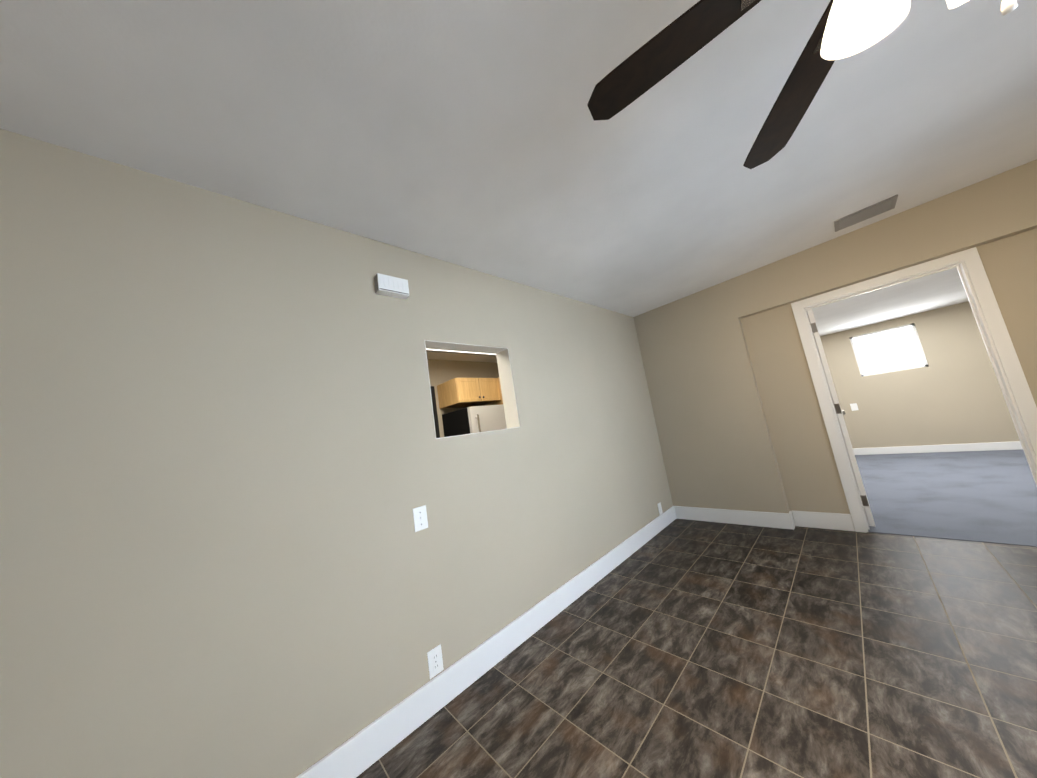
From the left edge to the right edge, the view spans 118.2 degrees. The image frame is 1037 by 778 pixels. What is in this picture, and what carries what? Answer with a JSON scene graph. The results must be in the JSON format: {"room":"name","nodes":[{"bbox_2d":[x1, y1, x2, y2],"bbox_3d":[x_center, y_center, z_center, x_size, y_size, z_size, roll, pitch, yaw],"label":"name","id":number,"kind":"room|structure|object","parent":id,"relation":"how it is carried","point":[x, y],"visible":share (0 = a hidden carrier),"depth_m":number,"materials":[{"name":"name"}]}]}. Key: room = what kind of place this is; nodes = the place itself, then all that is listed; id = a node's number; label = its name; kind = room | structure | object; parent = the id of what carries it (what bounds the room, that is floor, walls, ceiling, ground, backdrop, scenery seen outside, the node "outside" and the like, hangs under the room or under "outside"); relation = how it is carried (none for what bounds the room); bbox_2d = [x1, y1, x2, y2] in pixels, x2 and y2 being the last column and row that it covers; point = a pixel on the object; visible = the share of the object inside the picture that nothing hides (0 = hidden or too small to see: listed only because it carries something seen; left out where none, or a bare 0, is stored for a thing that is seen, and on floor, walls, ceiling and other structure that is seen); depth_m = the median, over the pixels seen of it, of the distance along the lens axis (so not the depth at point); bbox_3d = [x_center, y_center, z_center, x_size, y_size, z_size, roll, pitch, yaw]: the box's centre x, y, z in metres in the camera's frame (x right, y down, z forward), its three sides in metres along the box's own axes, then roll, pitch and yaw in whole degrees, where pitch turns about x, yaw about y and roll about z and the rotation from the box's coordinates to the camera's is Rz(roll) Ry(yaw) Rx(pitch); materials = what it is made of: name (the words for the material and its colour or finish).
{"room":"empty living room","nodes":[
{"label":"empty living room","id":0,"kind":"room"},
{"bbox_2d":[0,128,672,777],"bbox_3d":[-0.547,0.360,1.775,6.294,2.440,0.140,-1,-11,-43],"label":"wall","id":1,"kind":"structure","parent":0,"point":[228,462],"depth_m":1.21,"materials":[{"name":"paint"}]},
{"bbox_2d":[374,273,408,298],"bbox_3d":[-0.712,-0.577,1.749,0.174,0.098,0.052,-1,-11,-43],"label":"box","id":2,"kind":"object","parent":1,"relation":"attached to","point":[391,286],"visible":1,"depth_m":1.73,"materials":[{"name":"white plastic"}]},
{"bbox_2d":[413,505,427,531],"bbox_3d":[-0.508,0.674,1.615,0.072,0.115,0.016,-1,-11,-43],"label":"switch plate","id":3,"kind":"object","parent":1,"relation":"attached to","point":[420,518],"visible":1,"depth_m":1.61,"materials":[{"name":"white plastic"}]},
{"bbox_2d":[427,644,443,678],"bbox_3d":[-0.408,1.341,1.527,0.072,0.115,0.008,-1,-11,-43],"label":"electrical outlet","id":4,"kind":"object","parent":1,"relation":"attached to","point":[435,661],"visible":1,"depth_m":1.52,"materials":[{"name":"white plastic"}]},
{"bbox_2d":[425,340,519,438],"bbox_3d":[-0.322,0.005,2.088,0.665,0.590,0.140,-1,-11,-43],"label":"trim","id":5,"kind":"structure","parent":1,"relation":"attached to","point":[507,390],"depth_m":2.28,"materials":[{"name":"white paint"}]},
{"bbox_2d":[296,506,676,777],"bbox_3d":[-0.402,1.472,1.491,6.074,0.140,0.015,-1,-11,-43],"label":"baseboard","id":6,"kind":"structure","parent":1,"relation":"attached to","point":[360,752],"depth_m":1.58,"materials":[{"name":"white paint"}]},
{"bbox_2d":[657,502,662,514],"bbox_3d":[1.536,1.297,3.362,0.072,0.115,0.008,-1,-11,-43],"label":"electrical outlet","id":7,"kind":"object","parent":1,"relation":"attached to","point":[660,508],"visible":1,"depth_m":3.35,"materials":[{"name":"white plastic"}]},
{"bbox_2d":[427,359,498,437],"bbox_3d":[-1.428,0.792,3.956,4.794,2.440,0.104,-1,-11,-43],"label":"wall","id":8,"kind":"structure","parent":0,"point":[441,371],"depth_m":4.52,"materials":[{"name":"paint"}]},
{"bbox_2d":[437,378,502,408],"bbox_3d":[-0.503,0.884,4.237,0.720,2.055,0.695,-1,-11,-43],"label":"upper cabinet","id":9,"kind":"object","parent":8,"relation":"attached to","point":[460,392],"visible":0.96,"depth_m":4.21,"materials":[{"name":"brown wood"}]},
{"bbox_2d":[0,0,1036,362],"bbox_3d":[-0.162,-1.067,1.256,6.594,0.100,6.405,-1,-11,-43],"label":"ceiling","id":10,"kind":"structure","parent":0,"point":[470,134],"depth_m":1.23,"materials":[{"name":"paint"}]},
{"bbox_2d":[426,349,495,355],"bbox_3d":[-0.389,-0.620,3.551,1.400,0.095,1.200,-1,-11,-43],"label":"kitchen ceiling light","id":11,"kind":"object","parent":10,"relation":"attached to","point":[461,352],"visible":0.02,"depth_m":3.94,"materials":[{"name":"white plastic"}]},
{"bbox_2d":[587,0,1017,168],"bbox_3d":[0.721,-0.917,0.525,1.236,0.654,1.278,-1,-11,-43],"label":"fan","id":12,"kind":"object","parent":10,"relation":"hanging from","point":[845,28],"visible":1,"depth_m":0.78,"materials":[{"name":"black wood"}]},
{"bbox_2d":[834,194,897,231],"bbox_3d":[2.553,-1.285,2.292,0.230,0.015,0.310,-1,-11,-43],"label":"ceiling vent","id":13,"kind":"object","parent":10,"relation":"in","point":[878,208],"visible":1,"depth_m":2.27,"materials":[{"name":"silver metal"}]},
{"bbox_2d":[356,519,1036,777],"bbox_3d":[0.881,1.176,0.053,6.375,0.050,4.188,-1,-11,-43],"label":"floor","id":14,"kind":"structure","parent":0,"point":[680,648],"depth_m":1.44,"materials":[{"name":"brown tile"}]},
{"bbox_2d":[633,159,1036,528],"bbox_3d":[2.996,-0.095,2.436,0.220,2.440,3.848,-1,-11,-43],"label":"wall","id":15,"kind":"structure","parent":0,"point":[739,419],"depth_m":2.93,"materials":[{"name":"paint"}]},
{"bbox_2d":[674,506,854,530],"bbox_3d":[3.120,1.032,2.236,0.115,0.140,3.818,-1,-11,-43],"label":"baseboard","id":16,"kind":"structure","parent":15,"relation":"attached to","point":[834,521],"depth_m":2.93,"materials":[{"name":"white paint"}]},
{"bbox_2d":[807,309,874,525],"bbox_3d":[3.141,0.213,3.073,0.167,1.947,0.853,-16,-10,41],"label":"door","id":17,"kind":"structure","parent":15,"relation":"in","point":[840,413],"depth_m":2.76,"materials":[{"name":"white paint"}]},
{"bbox_2d":[791,247,1036,532],"bbox_3d":[3.068,0.102,2.438,0.156,2.033,0.996,-1,-11,-43],"label":"door frame","id":18,"kind":"structure","parent":15,"relation":"attached to","point":[1010,375],"depth_m":2.23,"materials":[{"name":"white paint"}]},
{"bbox_2d":[806,267,968,335],"bbox_3d":[4.562,-1.100,3.720,3.856,0.080,2.610,-1,-11,-43],"label":"ceiling","id":19,"kind":"structure","parent":0,"point":[945,288],"depth_m":3.79,"materials":[{"name":"paint"}]},
{"bbox_2d":[820,301,1019,448],"bbox_3d":[6.091,-0.067,4.864,0.100,2.100,2.370,-1,-11,-43],"label":"wall","id":20,"kind":"structure","parent":0,"point":[951,393],"depth_m":4.67,"materials":[{"name":"paint"}]},
{"bbox_2d":[850,403,858,410],"bbox_3d":[5.671,0.304,5.240,0.008,0.120,0.080,-1,-11,-43],"label":"light switch","id":21,"kind":"object","parent":20,"relation":"attached to","point":[854,406],"visible":1,"depth_m":5.24,"materials":[{"name":"white plastic"}]},
{"bbox_2d":[849,323,927,376],"bbox_3d":[5.944,-0.611,5.012,0.050,0.690,0.700,-1,-11,-43],"label":"window","id":22,"kind":"structure","parent":20,"relation":"in","point":[895,359],"depth_m":5.00,"materials":[{"name":"white glass"}]},
{"bbox_2d":[853,441,1022,454],"bbox_3d":[4.847,0.940,3.414,3.736,0.108,2.410,-1,-11,-43],"label":"baseboard","id":23,"kind":"structure","parent":20,"relation":"attached to","point":[1015,445],"depth_m":4.59,"materials":[{"name":"white paint"}]},
{"bbox_2d":[855,449,1036,546],"bbox_3d":[4.845,1.019,3.390,3.975,0.054,2.610,-1,-11,-43],"label":"floor","id":24,"kind":"structure","parent":0,"point":[990,496],"depth_m":3.02,"materials":[{"name":"grey carpet"}]},
{"bbox_3d":[-0.532,1.800,3.035,4.794,0.050,2.217,-1,-11,-43],"label":"floor","id":25,"kind":"structure","parent":0,"visible":0},
{"bbox_2d":[442,404,506,436],"bbox_3d":[-0.444,1.077,4.164,0.680,1.640,0.750,-1,-11,-43],"label":"fridge","id":26,"kind":"object","parent":25,"relation":"on","point":[472,419],"visible":0.29,"depth_m":3.99,"materials":[{"name":"silver metal"}]}
]}

